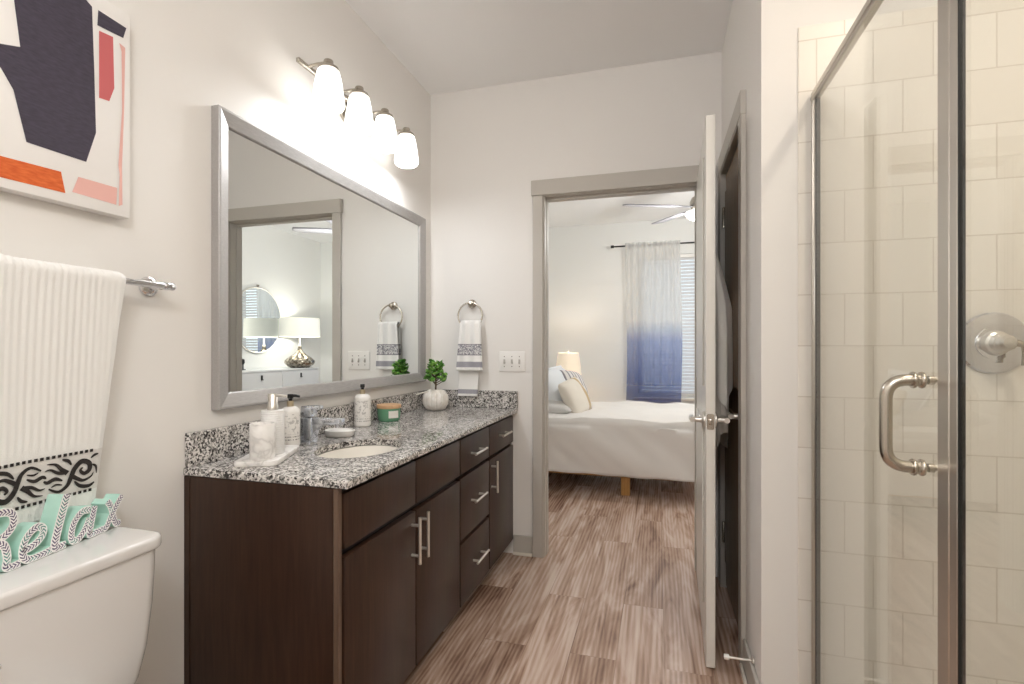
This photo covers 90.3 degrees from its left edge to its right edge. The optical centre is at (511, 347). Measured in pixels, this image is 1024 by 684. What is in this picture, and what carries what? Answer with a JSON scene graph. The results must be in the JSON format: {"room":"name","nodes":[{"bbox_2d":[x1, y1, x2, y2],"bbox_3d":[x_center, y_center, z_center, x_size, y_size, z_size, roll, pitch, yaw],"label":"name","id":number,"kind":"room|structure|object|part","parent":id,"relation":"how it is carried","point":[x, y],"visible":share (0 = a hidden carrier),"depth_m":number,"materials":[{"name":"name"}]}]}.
{"room":"bathroom","nodes":[
{"label":"bathroom","id":0,"kind":"room"},
{"bbox_2d":[0,0,430,683],"bbox_3d":[-1.123,-0.175,1.135,0.100,2.750,4.161,0,0,16],"label":"wall","id":1,"kind":"structure","parent":0,"point":[188,57],"depth_m":1.49,"materials":[{"name":"white paint"}]},
{"bbox_2d":[0,0,129,218],"bbox_3d":[-1.073,-0.596,1.062,0.036,0.525,0.527,0,0,16],"label":"canvas art","id":2,"kind":"object","parent":1,"relation":"attached to","point":[65,64],"visible":1,"depth_m":1.17,"materials":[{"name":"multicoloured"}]},
{"bbox_2d":[126,277,175,295],"bbox_3d":[-1.054,-0.168,1.052,0.077,0.052,0.738,0,0,16],"label":"towel bar","id":3,"kind":"object","parent":1,"relation":"attached to","point":[148,286],"visible":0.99,"depth_m":1.36,"materials":[{"name":"silver metal"}]},
{"bbox_2d":[0,253,125,524],"bbox_3d":[-1.049,0.094,1.001,0.067,0.574,0.544,0,0,16],"label":"bath towel","id":4,"kind":"object","parent":3,"relation":"hanging from","point":[59,323],"visible":0.97,"depth_m":1.11,"materials":[{"name":"white fabric"}]},
{"bbox_3d":[-1.028,-0.167,1.044,0.017,0.017,0.678,0,0,16],"label":"rail","id":5,"kind":"part","parent":3,"relation":"part of","materials":[{"name":"silver metal"}]},
{"bbox_2d":[185,389,428,467],"bbox_3d":[-0.722,0.301,2.307,0.020,0.101,1.686,0,0,16],"label":"backsplash","id":6,"kind":"structure","parent":1,"relation":"attached to","point":[219,443],"depth_m":1.66,"materials":[{"name":"stone"}]},
{"bbox_2d":[211,104,425,409],"bbox_3d":[-0.722,-0.281,2.289,0.030,0.951,1.464,0,0,16],"label":"wall mirror","id":7,"kind":"object","parent":1,"relation":"attached to","point":[318,276],"visible":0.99,"depth_m":1.97,"materials":[{"name":"silver glass"}]},
{"bbox_2d":[296,57,418,168],"bbox_3d":[-0.647,-1.018,2.252,0.194,0.214,0.750,0,0,16],"label":"vanity light","id":8,"kind":"object","parent":1,"relation":"attached to","point":[328,96],"visible":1,"depth_m":2.11,"materials":[{"name":"white glass"}]},
{"bbox_3d":[-0.744,-1.087,1.952,0.089,0.015,0.012,0,0,16],"label":"arm","id":9,"kind":"part","parent":8,"relation":"part of","materials":[{"name":"silver metal"}]},
{"bbox_3d":[-0.699,-0.985,1.939,0.121,0.147,0.121,0,0,16],"label":"lamp shade","id":10,"kind":"part","parent":8,"relation":"part of","materials":[{"name":"white glass"}]},
{"bbox_3d":[-0.687,-1.087,2.152,0.089,0.015,0.012,0,0,16],"label":"arm","id":11,"kind":"part","parent":8,"relation":"part of","materials":[{"name":"silver metal"}]},
{"bbox_3d":[-0.641,-0.985,2.139,0.121,0.147,0.121,0,0,16],"label":"lamp shade","id":12,"kind":"part","parent":8,"relation":"part of","materials":[{"name":"white glass"}]},
{"bbox_3d":[-0.584,-0.985,2.339,0.121,0.147,0.121,0,0,16],"label":"lamp shade","id":13,"kind":"part","parent":8,"relation":"part of","materials":[{"name":"white glass"}]},
{"bbox_3d":[-0.526,-0.985,2.539,0.121,0.147,0.121,0,0,16],"label":"lamp shade","id":14,"kind":"part","parent":8,"relation":"part of","materials":[{"name":"white glass"}]},
{"bbox_2d":[345,0,731,226],"bbox_3d":[0.874,-1.600,2.506,4.220,0.100,7.900,0,0,16],"label":"ceiling","id":15,"kind":"structure","parent":0,"point":[447,46],"depth_m":2.56,"materials":[{"name":"white paint"}]},
{"bbox_2d":[622,196,694,223],"bbox_3d":[1.629,-1.330,4.364,1.318,0.440,1.268,0,0,16],"label":"ceiling fan","id":16,"kind":"object","parent":15,"relation":"hanging from","point":[690,214],"visible":0.36,"depth_m":4.40,"materials":[{"name":"silver metal"}]},
{"bbox_3d":[1.258,-1.232,4.410,0.600,0.035,0.127,0,0,-1],"label":"blade","id":17,"kind":"part","parent":16,"relation":"part of","materials":[{"name":"grey"}]},
{"bbox_3d":[1.521,-1.232,4.785,0.127,0.035,0.600,0,0,-19],"label":"blade","id":18,"kind":"part","parent":16,"relation":"part of","materials":[{"name":"grey"}]},
{"bbox_3d":[1.648,-1.149,4.417,0.280,0.077,0.280,0,0,16],"label":"lamp shade","id":19,"kind":"part","parent":16,"relation":"part of","materials":[{"name":"white glass"}]},
{"bbox_3d":[1.648,-1.258,4.417,0.200,0.135,0.200,0,0,16],"label":"motor","id":20,"kind":"part","parent":16,"relation":"part of","materials":[{"name":"silver metal"}]},
{"bbox_2d":[403,472,743,683],"bbox_3d":[0.874,1.250,2.506,4.220,0.100,7.900,0,0,16],"label":"floor","id":21,"kind":"structure","parent":0,"point":[613,598],"depth_m":2.35,"materials":[{"name":"brown wood"}]},
{"bbox_2d":[0,526,160,683],"bbox_3d":[-0.760,0.816,0.946,0.678,0.768,0.457,0,0,16],"label":"toilet","id":22,"kind":"object","parent":21,"relation":"on","point":[79,613],"visible":0.83,"depth_m":1.03,"materials":[{"name":"white ceramic"}]},
{"bbox_2d":[0,494,123,571],"bbox_3d":[-0.980,0.368,1.076,0.036,0.125,0.347,0,0,4],"label":"word sign","id":23,"kind":"object","parent":22,"relation":"on","point":[60,525],"visible":1,"depth_m":1.08,"materials":[{"name":"green"}]},
{"bbox_3d":[-0.976,0.447,1.008,0.228,0.030,0.457,0,0,16],"label":"tank lid","id":24,"kind":"part","parent":22,"relation":"part of","materials":[{"name":"white ceramic"}]},
{"bbox_2d":[184,415,512,683],"bbox_3d":[-0.461,0.788,2.230,0.564,0.824,1.687,0,0,16],"label":"vanity cabinet","id":25,"kind":"object","parent":21,"relation":"on","point":[284,583],"visible":0.97,"depth_m":1.48,"materials":[{"name":"black wood"}]},
{"bbox_3d":[-0.719,0.788,1.438,0.506,0.824,0.022,0,0,16],"label":"panel","id":26,"kind":"part","parent":25,"relation":"part of","materials":[{"name":"brown wood"}]},
{"bbox_2d":[184,389,517,488],"bbox_3d":[-0.466,0.312,2.231,0.555,0.122,1.689,0,0,16],"label":"countertop","id":27,"kind":"structure","parent":25,"relation":"on","point":[213,452],"depth_m":1.79,"materials":[{"name":"stone"}]},
{"bbox_2d":[234,445,298,466],"bbox_3d":[-0.779,0.344,1.634,0.125,0.016,0.260,0,0,-8],"label":"tray","id":28,"kind":"object","parent":27,"relation":"on","point":[245,461],"visible":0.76,"depth_m":1.52,"materials":[{"name":"stone"}]},
{"bbox_2d":[249,421,274,459],"bbox_3d":[-0.762,0.282,1.556,0.072,0.106,0.072,0,0,16],"label":"tumbler","id":29,"kind":"object","parent":28,"relation":"on","point":[261,434],"visible":1,"depth_m":1.53,"materials":[{"name":"stone"}]},
{"bbox_2d":[261,393,286,454],"bbox_3d":[-0.765,0.240,1.627,0.070,0.190,0.070,0,0,-44],"label":"soap dispenser","id":30,"kind":"object","parent":28,"relation":"on","point":[272,413],"visible":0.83,"depth_m":1.61,"materials":[{"name":"white ceramic"}]},
{"bbox_2d":[261,409,284,454],"bbox_3d":[-0.765,0.266,1.627,0.070,0.139,0.070,0,0,16],"label":"bottle","id":31,"kind":"object","parent":30,"relation":"attached to","point":[277,416],"depth_m":1.61,"materials":[{"name":"white ceramic"}]},
{"bbox_2d":[282,394,299,444],"bbox_3d":[-0.797,0.259,1.832,0.067,0.186,0.066,0,0,16],"label":"lotion bottle","id":32,"kind":"object","parent":27,"relation":"on","point":[292,413],"visible":0.87,"depth_m":1.81,"materials":[{"name":"white plastic"}]},
{"bbox_2d":[300,405,344,443],"bbox_3d":[-0.704,0.283,1.886,0.174,0.138,0.060,0,0,16],"label":"faucet","id":33,"kind":"object","parent":27,"relation":"on","point":[310,425],"visible":1,"depth_m":1.88,"materials":[{"name":"silver metal"}]},
{"bbox_3d":[-0.743,0.234,1.898,0.076,0.041,0.042,0,0,16],"label":"lever","id":34,"kind":"part","parent":33,"relation":"part of","materials":[{"name":"silver metal"}]},
{"bbox_3d":[-0.684,0.300,1.880,0.132,0.084,0.036,0,0,16],"label":"spout","id":35,"kind":"part","parent":33,"relation":"part of","materials":[{"name":"silver metal"}]},
{"bbox_2d":[324,428,354,437],"bbox_3d":[-0.689,0.337,2.035,0.124,0.029,0.096,0,0,16],"label":"soap dish","id":36,"kind":"object","parent":27,"relation":"on","point":[331,432],"visible":1,"depth_m":2.00,"materials":[{"name":"white ceramic"}]},
{"bbox_2d":[317,445,398,457],"bbox_3d":[-0.538,0.452,1.794,0.290,0.153,0.363,0,0,16],"label":"sink","id":37,"kind":"object","parent":27,"relation":"in","point":[363,450],"visible":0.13,"depth_m":1.94,"materials":[{"name":"white ceramic"}]},
{"bbox_2d":[354,384,370,426],"bbox_3d":[-0.674,0.257,2.296,0.072,0.189,0.072,0,0,16],"label":"lotion bottle","id":38,"kind":"object","parent":27,"relation":"on","point":[362,401],"visible":1,"depth_m":2.27,"materials":[{"name":"white plastic"}]},
{"bbox_2d":[376,403,400,421],"bbox_3d":[-0.596,0.312,2.466,0.117,0.079,0.117,0,0,16],"label":"candle jar","id":39,"kind":"object","parent":27,"relation":"on","point":[386,412],"visible":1,"depth_m":2.42,"materials":[{"name":"green glass"}]},
{"bbox_3d":[-0.596,0.281,2.466,0.117,0.017,0.117,0,0,16],"label":"lid","id":40,"kind":"part","parent":39,"relation":"part of","materials":[{"name":"brown wood"}]},
{"bbox_2d":[416,359,448,410],"bbox_3d":[-0.445,0.207,2.903,0.168,0.290,0.150,0,0,16],"label":"potted succulent","id":41,"kind":"object","parent":27,"relation":"on","point":[435,399],"visible":1,"depth_m":2.86,"materials":[{"name":"ceramic"}]},
{"bbox_3d":[-0.437,0.165,2.899,0.096,0.164,0.103,0,0,16],"label":"stem","id":42,"kind":"part","parent":41,"relation":"part of","materials":[{"name":"brown"}]},
{"bbox_2d":[422,389,448,410],"bbox_3d":[-0.435,0.293,2.902,0.150,0.117,0.148,0,0,16],"label":"pot","id":43,"kind":"object","parent":41,"relation":"attached to","point":[433,399],"depth_m":2.85,"materials":[{"name":"ceramic"}]},
{"bbox_3d":[-0.404,0.841,1.579,0.020,0.546,0.418,0,0,16],"label":"door","id":44,"kind":"part","parent":25,"relation":"part of","materials":[{"name":"brown wood"}]},
{"bbox_3d":[-0.327,0.660,1.744,0.037,0.160,0.012,0,0,16],"label":"bar handle","id":45,"kind":"part","parent":25,"relation":"part of","materials":[{"name":"silver metal"}]},
{"bbox_3d":[-0.309,0.659,1.807,0.037,0.160,0.012,0,0,16],"label":"bar handle","id":46,"kind":"part","parent":25,"relation":"part of","materials":[{"name":"silver metal"}]},
{"bbox_3d":[-0.289,0.841,1.981,0.020,0.546,0.404,0,0,16],"label":"door","id":47,"kind":"part","parent":25,"relation":"part of","materials":[{"name":"brown wood"}]},
{"bbox_3d":[-0.177,0.697,2.367,0.020,0.267,0.380,0,0,16],"label":"drawer","id":48,"kind":"part","parent":25,"relation":"part of","materials":[{"name":"brown wood"}]},
{"bbox_3d":[-0.177,0.469,2.367,0.020,0.151,0.380,0,0,16],"label":"drawer","id":49,"kind":"part","parent":25,"relation":"part of","materials":[{"name":"brown wood"}]},
{"bbox_3d":[-0.177,0.981,2.367,0.020,0.266,0.380,0,0,16],"label":"drawer","id":50,"kind":"part","parent":25,"relation":"part of","materials":[{"name":"brown wood"}]},
{"bbox_3d":[-0.152,0.689,2.353,0.037,0.012,0.160,0,0,16],"label":"bar handle","id":51,"kind":"part","parent":25,"relation":"part of","materials":[{"name":"silver metal"}]},
{"bbox_3d":[-0.152,0.476,2.353,0.037,0.012,0.160,0,0,16],"label":"bar handle","id":52,"kind":"part","parent":25,"relation":"part of","materials":[{"name":"silver metal"}]},
{"bbox_3d":[-0.145,0.972,2.376,0.037,0.012,0.160,0,0,16],"label":"bar handle","id":53,"kind":"part","parent":25,"relation":"part of","materials":[{"name":"silver metal"}]},
{"bbox_3d":[-0.086,0.653,2.582,0.037,0.160,0.012,0,0,16],"label":"bar handle","id":54,"kind":"part","parent":25,"relation":"part of","materials":[{"name":"silver metal"}]},
{"bbox_3d":[-0.062,0.469,2.767,0.020,0.151,0.426,0,0,16],"label":"drawer","id":55,"kind":"part","parent":25,"relation":"part of","materials":[{"name":"brown wood"}]},
{"bbox_3d":[-0.062,0.839,2.767,0.020,0.551,0.426,0,0,16],"label":"door","id":56,"kind":"part","parent":25,"relation":"part of","materials":[{"name":"brown wood"}]},
{"bbox_3d":[-0.035,0.464,2.757,0.037,0.012,0.160,0,0,16],"label":"bar handle","id":57,"kind":"part","parent":25,"relation":"part of","materials":[{"name":"silver metal"}]},
{"bbox_2d":[548,400,694,495],"bbox_3d":[0.719,0.873,4.902,2.168,0.653,1.524,0,0,16],"label":"bed","id":58,"kind":"object","parent":21,"relation":"on","point":[625,439],"visible":0.41,"depth_m":4.13,"materials":[{"name":"white fabric"}]},
{"bbox_2d":[548,365,565,400],"bbox_3d":[0.439,0.375,4.827,0.292,0.409,0.541,0,0,27],"label":"bed pillow","id":59,"kind":"object","parent":58,"relation":"on","point":[555,376],"visible":0.3,"depth_m":4.66,"materials":[{"name":"white fabric"}]},
{"bbox_2d":[548,400,571,413],"bbox_3d":[0.276,0.535,4.728,0.619,0.159,0.460,0,0,16],"label":"bed pillow","id":60,"kind":"object","parent":58,"relation":"on","point":[557,407],"visible":0.14,"depth_m":4.47,"materials":[{"name":"white fabric"}]},
{"bbox_2d":[558,376,591,412],"bbox_3d":[0.579,0.445,4.641,0.225,0.355,0.393,0,0,28],"label":"cushion","id":61,"kind":"object","parent":58,"relation":"on","point":[573,393],"visible":0.89,"depth_m":4.53,"materials":[{"name":"beige fabric"}]},
{"bbox_2d":[560,370,589,397],"bbox_3d":[0.608,0.400,4.945,0.228,0.391,0.435,0,0,37],"label":"cushion","id":62,"kind":"object","parent":58,"relation":"on","point":[567,374],"visible":0.23,"depth_m":4.92,"materials":[{"name":"white fabric"}]},
{"bbox_3d":[0.929,1.125,4.160,0.070,0.148,0.060,0,0,16],"label":"leg","id":63,"kind":"part","parent":58,"relation":"part of","materials":[{"name":"brown wood"}]},
{"bbox_3d":[0.639,0.900,5.992,0.440,0.600,0.430,0,0,16],"label":"nightstand","id":64,"kind":"object","parent":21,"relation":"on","visible":0},
{"bbox_2d":[556,351,580,374],"bbox_3d":[0.658,0.314,5.950,0.306,0.572,0.306,0,0,16],"label":"table lamp","id":65,"kind":"object","parent":64,"relation":"on","point":[568,361],"visible":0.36,"depth_m":5.83,"materials":[{"name":"beige fabric"}]},
{"bbox_3d":[0.730,1.150,0.821,0.055,0.100,1.581,0,0,16],"label":"shower curb","id":66,"kind":"object","parent":21,"relation":"on","visible":0},
{"bbox_2d":[810,0,965,683],"bbox_3d":[0.696,0.152,0.833,0.096,1.893,1.576,0,0,16],"label":"shower door","id":67,"kind":"structure","parent":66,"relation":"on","point":[951,380],"depth_m":0.84,"materials":[{"name":"grey"}]},
{"bbox_3d":[0.722,-0.778,0.825,0.023,0.032,1.576,0,0,16],"label":"header rail","id":68,"kind":"part","parent":67,"relation":"part of","materials":[{"name":"grey"}]},
{"bbox_3d":[0.709,0.137,0.928,0.069,0.179,0.021,0,0,16],"label":"pull handle","id":69,"kind":"part","parent":67,"relation":"part of","materials":[{"name":"silver metal"}]},
{"bbox_3d":[0.716,0.169,0.821,0.009,1.860,0.024,0,0,16],"label":"post","id":70,"kind":"part","parent":67,"relation":"part of","materials":[{"name":"grey metal"}]},
{"bbox_2d":[431,52,721,576],"bbox_3d":[0.257,-0.175,2.929,1.760,2.750,0.049,0,0,16],"label":"wall","id":71,"kind":"structure","parent":0,"point":[489,144],"depth_m":2.96,"materials":[{"name":"white paint"}]},
{"bbox_2d":[457,300,482,322],"bbox_3d":[-0.245,-0.200,3.021,0.161,0.178,0.050,0,0,16],"label":"towel ring","id":72,"kind":"object","parent":71,"relation":"attached to","point":[472,303],"visible":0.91,"depth_m":3.02,"materials":[{"name":"silver metal"}]},
{"bbox_2d":[456,320,482,396],"bbox_3d":[-0.245,0.061,2.999,0.166,0.449,0.051,0,0,16],"label":"hand towel","id":73,"kind":"object","parent":72,"relation":"hanging from","point":[469,354],"visible":1,"depth_m":2.98,"materials":[{"name":"white fabric"}]},
{"bbox_3d":[-0.245,-0.263,3.021,0.052,0.052,0.050,0,0,16],"label":"post","id":74,"kind":"part","parent":72,"relation":"part of","materials":[{"name":"silver metal"}]},
{"bbox_2d":[499,351,524,371],"bbox_3d":[-0.002,0.079,2.968,0.159,0.118,0.018,0,0,16],"label":"light switch","id":75,"kind":"object","parent":71,"relation":"attached to","point":[509,361],"visible":1,"depth_m":2.97,"materials":[{"name":"white plastic"}]},
{"bbox_2d":[513,535,532,556],"bbox_3d":[0.063,1.144,2.944,0.118,0.112,0.028,0,0,16],"label":"baseboard","id":76,"kind":"structure","parent":71,"relation":"attached to","point":[522,545],"depth_m":2.94,"materials":[{"name":"grey paint"}]},
{"bbox_3d":[0.061,1.190,2.937,0.118,0.020,0.012,0,0,16],"label":"shoe molding","id":77,"kind":"part","parent":76,"relation":"part of","materials":[{"name":"beige wood"}]},
{"bbox_2d":[533,195,542,557],"bbox_3d":[0.149,0.164,2.924,0.060,2.072,0.020,0,0,16],"label":"trim","id":78,"kind":"structure","parent":71,"relation":"attached to","point":[537,200],"depth_m":2.91,"materials":[{"name":"grey paint"}]},
{"bbox_2d":[543,183,696,572],"bbox_3d":[0.594,0.158,2.856,0.847,2.085,0.104,0,0,16],"label":"trim","id":79,"kind":"structure","parent":71,"relation":"attached to","point":[693,186],"depth_m":2.92,"materials":[{"name":"grey paint"}]},
{"bbox_2d":[531,164,715,196],"bbox_3d":[0.587,-0.916,2.795,0.988,0.088,0.026,0,0,16],"label":"trim","id":80,"kind":"structure","parent":71,"relation":"attached to","point":[685,174],"depth_m":2.79,"materials":[{"name":"grey paint"}]},
{"bbox_2d":[689,115,729,667],"bbox_3d":[0.853,0.161,2.287,0.148,2.054,0.847,0,0,16],"label":"door","id":81,"kind":"structure","parent":71,"relation":"in","point":[706,419],"depth_m":1.91,"materials":[{"name":"white paint"}]},
{"bbox_3d":[0.725,0.275,2.005,0.057,0.062,0.147,0,0,16],"label":"lever handle","id":82,"kind":"part","parent":81,"relation":"part of","materials":[{"name":"silver metal"}]},
{"bbox_3d":[0.736,0.274,1.885,0.026,0.058,0.010,0,0,16],"label":"latch plate","id":83,"kind":"part","parent":81,"relation":"part of","materials":[{"name":"silver metal"}]},
{"bbox_3d":[0.812,0.275,1.980,0.057,0.062,0.147,0,0,16],"label":"lever handle","id":84,"kind":"part","parent":81,"relation":"part of","materials":[{"name":"silver metal"}]},
{"bbox_2d":[548,218,694,403],"bbox_3d":[1.924,-0.175,6.189,3.960,2.750,0.120,0,0,16],"label":"wall","id":85,"kind":"structure","parent":0,"point":[587,287],"depth_m":6.38,"materials":[{"name":"white paint"}]},
{"bbox_2d":[611,242,694,247],"bbox_3d":[2.343,-1.235,5.945,2.340,0.050,0.116,0,0,16],"label":"curtain rod","id":86,"kind":"object","parent":85,"relation":"attached to","point":[612,246],"visible":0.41,"depth_m":6.00,"materials":[{"name":"black metal"}]},
{"bbox_2d":[625,240,681,402],"bbox_3d":[1.677,-0.302,6.046,0.659,1.935,0.064,0,0,16],"label":"curtain","id":87,"kind":"object","parent":86,"relation":"hanging from","point":[652,269],"visible":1,"depth_m":6.05,"materials":[{"name":"fabric"}]},
{"bbox_2d":[680,253,694,395],"bbox_3d":[1.970,-0.277,6.129,0.861,1.701,0.029,0,0,16],"label":"window blind","id":88,"kind":"object","parent":85,"relation":"attached to","point":[691,256],"visible":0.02,"depth_m":6.09,"materials":[{"name":"white plastic"}]},
{"bbox_3d":[1.970,-1.106,6.130,0.861,0.042,0.027,0,0,16],"label":"head rail","id":89,"kind":"part","parent":88,"relation":"part of","materials":[{"name":"white plastic"}]},
{"bbox_2d":[681,394,694,400],"bbox_3d":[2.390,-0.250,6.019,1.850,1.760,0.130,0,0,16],"label":"window sill","id":90,"kind":"structure","parent":85,"relation":"in","point":[682,399],"depth_m":6.05,"materials":[{"name":"beige"}]},
{"bbox_3d":[2.377,0.615,5.975,1.850,0.030,0.040,0,0,16],"label":"sill","id":91,"kind":"part","parent":90,"relation":"part of","materials":[{"name":"beige"}]},
{"bbox_2d":[722,0,802,683],"bbox_3d":[1.006,-0.175,2.131,0.120,2.750,1.071,0,0,16],"label":"wall","id":92,"kind":"structure","parent":0,"point":[760,47],"depth_m":1.62,"materials":[{"name":"white paint"}]},
{"bbox_2d":[718,175,719,583],"bbox_3d":[1.067,0.160,2.600,0.020,2.080,0.079,0,0,16],"label":"trim","id":93,"kind":"structure","parent":92,"relation":"attached to","point":[719,175],"depth_m":2.58,"materials":[{"name":"grey paint"}]},
{"bbox_2d":[720,124,737,587],"bbox_3d":[1.030,0.158,2.253,0.136,2.085,0.620,0,0,16],"label":"trim","id":94,"kind":"structure","parent":92,"relation":"attached to","point":[734,143],"depth_m":2.55,"materials":[{"name":"grey paint"}]},
{"bbox_2d":[722,146,737,624],"bbox_3d":[0.980,0.161,2.270,0.091,2.054,0.595,0,0,16],"label":"door","id":95,"kind":"structure","parent":92,"relation":"in","point":[730,211],"depth_m":2.22,"materials":[{"name":"wood"}]},
{"bbox_2d":[715,251,732,448],"bbox_3d":[0.928,0.005,2.267,0.097,0.890,0.371,0,0,16],"label":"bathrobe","id":96,"kind":"object","parent":95,"relation":"hanging from","point":[723,308],"visible":0.53,"depth_m":2.13,"materials":[{"name":"white"}]},
{"bbox_3d":[0.909,0.275,2.087,0.057,0.062,0.147,0,0,16],"label":"lever handle","id":97,"kind":"part","parent":95,"relation":"part of","materials":[{"name":"silver metal"}]},
{"bbox_2d":[718,89,745,177],"bbox_3d":[0.973,-0.926,2.275,0.022,0.090,0.757,0,0,16],"label":"trim","id":98,"kind":"structure","parent":92,"relation":"attached to","point":[740,107],"depth_m":2.11,"materials":[{"name":"grey paint"}]},
{"bbox_2d":[724,653,754,664],"bbox_3d":[0.786,1.078,1.766,0.098,0.026,0.026,0,0,16],"label":"door stop","id":99,"kind":"object","parent":92,"relation":"attached to","point":[726,656],"visible":1,"depth_m":1.76,"materials":[{"name":"silver metal"}]},
{"bbox_3d":[0.794,1.078,1.764,0.082,0.026,0.026,0,0,16],"label":"rod","id":100,"kind":"part","parent":99,"relation":"part of","materials":[{"name":"silver metal"}]},
{"bbox_2d":[738,114,745,664],"bbox_3d":[0.879,0.160,1.945,0.018,2.080,0.068,0,0,16],"label":"trim","id":101,"kind":"structure","parent":92,"relation":"attached to","point":[742,121],"depth_m":1.93,"materials":[{"name":"grey paint"}]},
{"bbox_2d":[739,638,759,683],"bbox_3d":[0.827,1.144,1.774,0.026,0.112,0.286,0,0,16],"label":"baseboard","id":102,"kind":"structure","parent":92,"relation":"attached to","point":[748,671],"depth_m":1.80,"materials":[{"name":"grey paint"}]},
{"bbox_3d":[0.820,1.190,1.776,0.012,0.020,0.286,0,0,16],"label":"shoe molding","id":103,"kind":"part","parent":102,"relation":"part of","materials":[{"name":"beige wood"}]},
{"bbox_2d":[803,0,968,25],"bbox_3d":[1.443,-0.175,1.499,1.070,2.750,0.100,0,0,16],"label":"wall","id":104,"kind":"structure","parent":0,"point":[815,12],"depth_m":1.57,"materials":[{"name":"white paint"}]},
{"bbox_2d":[798,0,1023,683],"bbox_3d":[1.370,0.097,1.464,0.981,2.207,0.008,0,0,16],"label":"tiled wall","id":105,"kind":"structure","parent":104,"relation":"attached to","point":[879,111],"depth_m":1.52,"materials":[{"name":"beige tile"}]},
{"bbox_2d":[966,312,1023,373],"bbox_3d":[1.365,-0.014,1.419,0.176,0.176,0.080,0,0,16],"label":"shower valve","id":106,"kind":"object","parent":105,"relation":"attached to","point":[994,340],"visible":0.94,"depth_m":1.44,"materials":[{"name":"silver metal"}]},
{"bbox_3d":[1.381,0.013,1.387,0.052,0.070,0.021,0,0,22],"label":"lever handle","id":107,"kind":"part","parent":106,"relation":"part of","materials":[{"name":"silver metal"}]}
]}

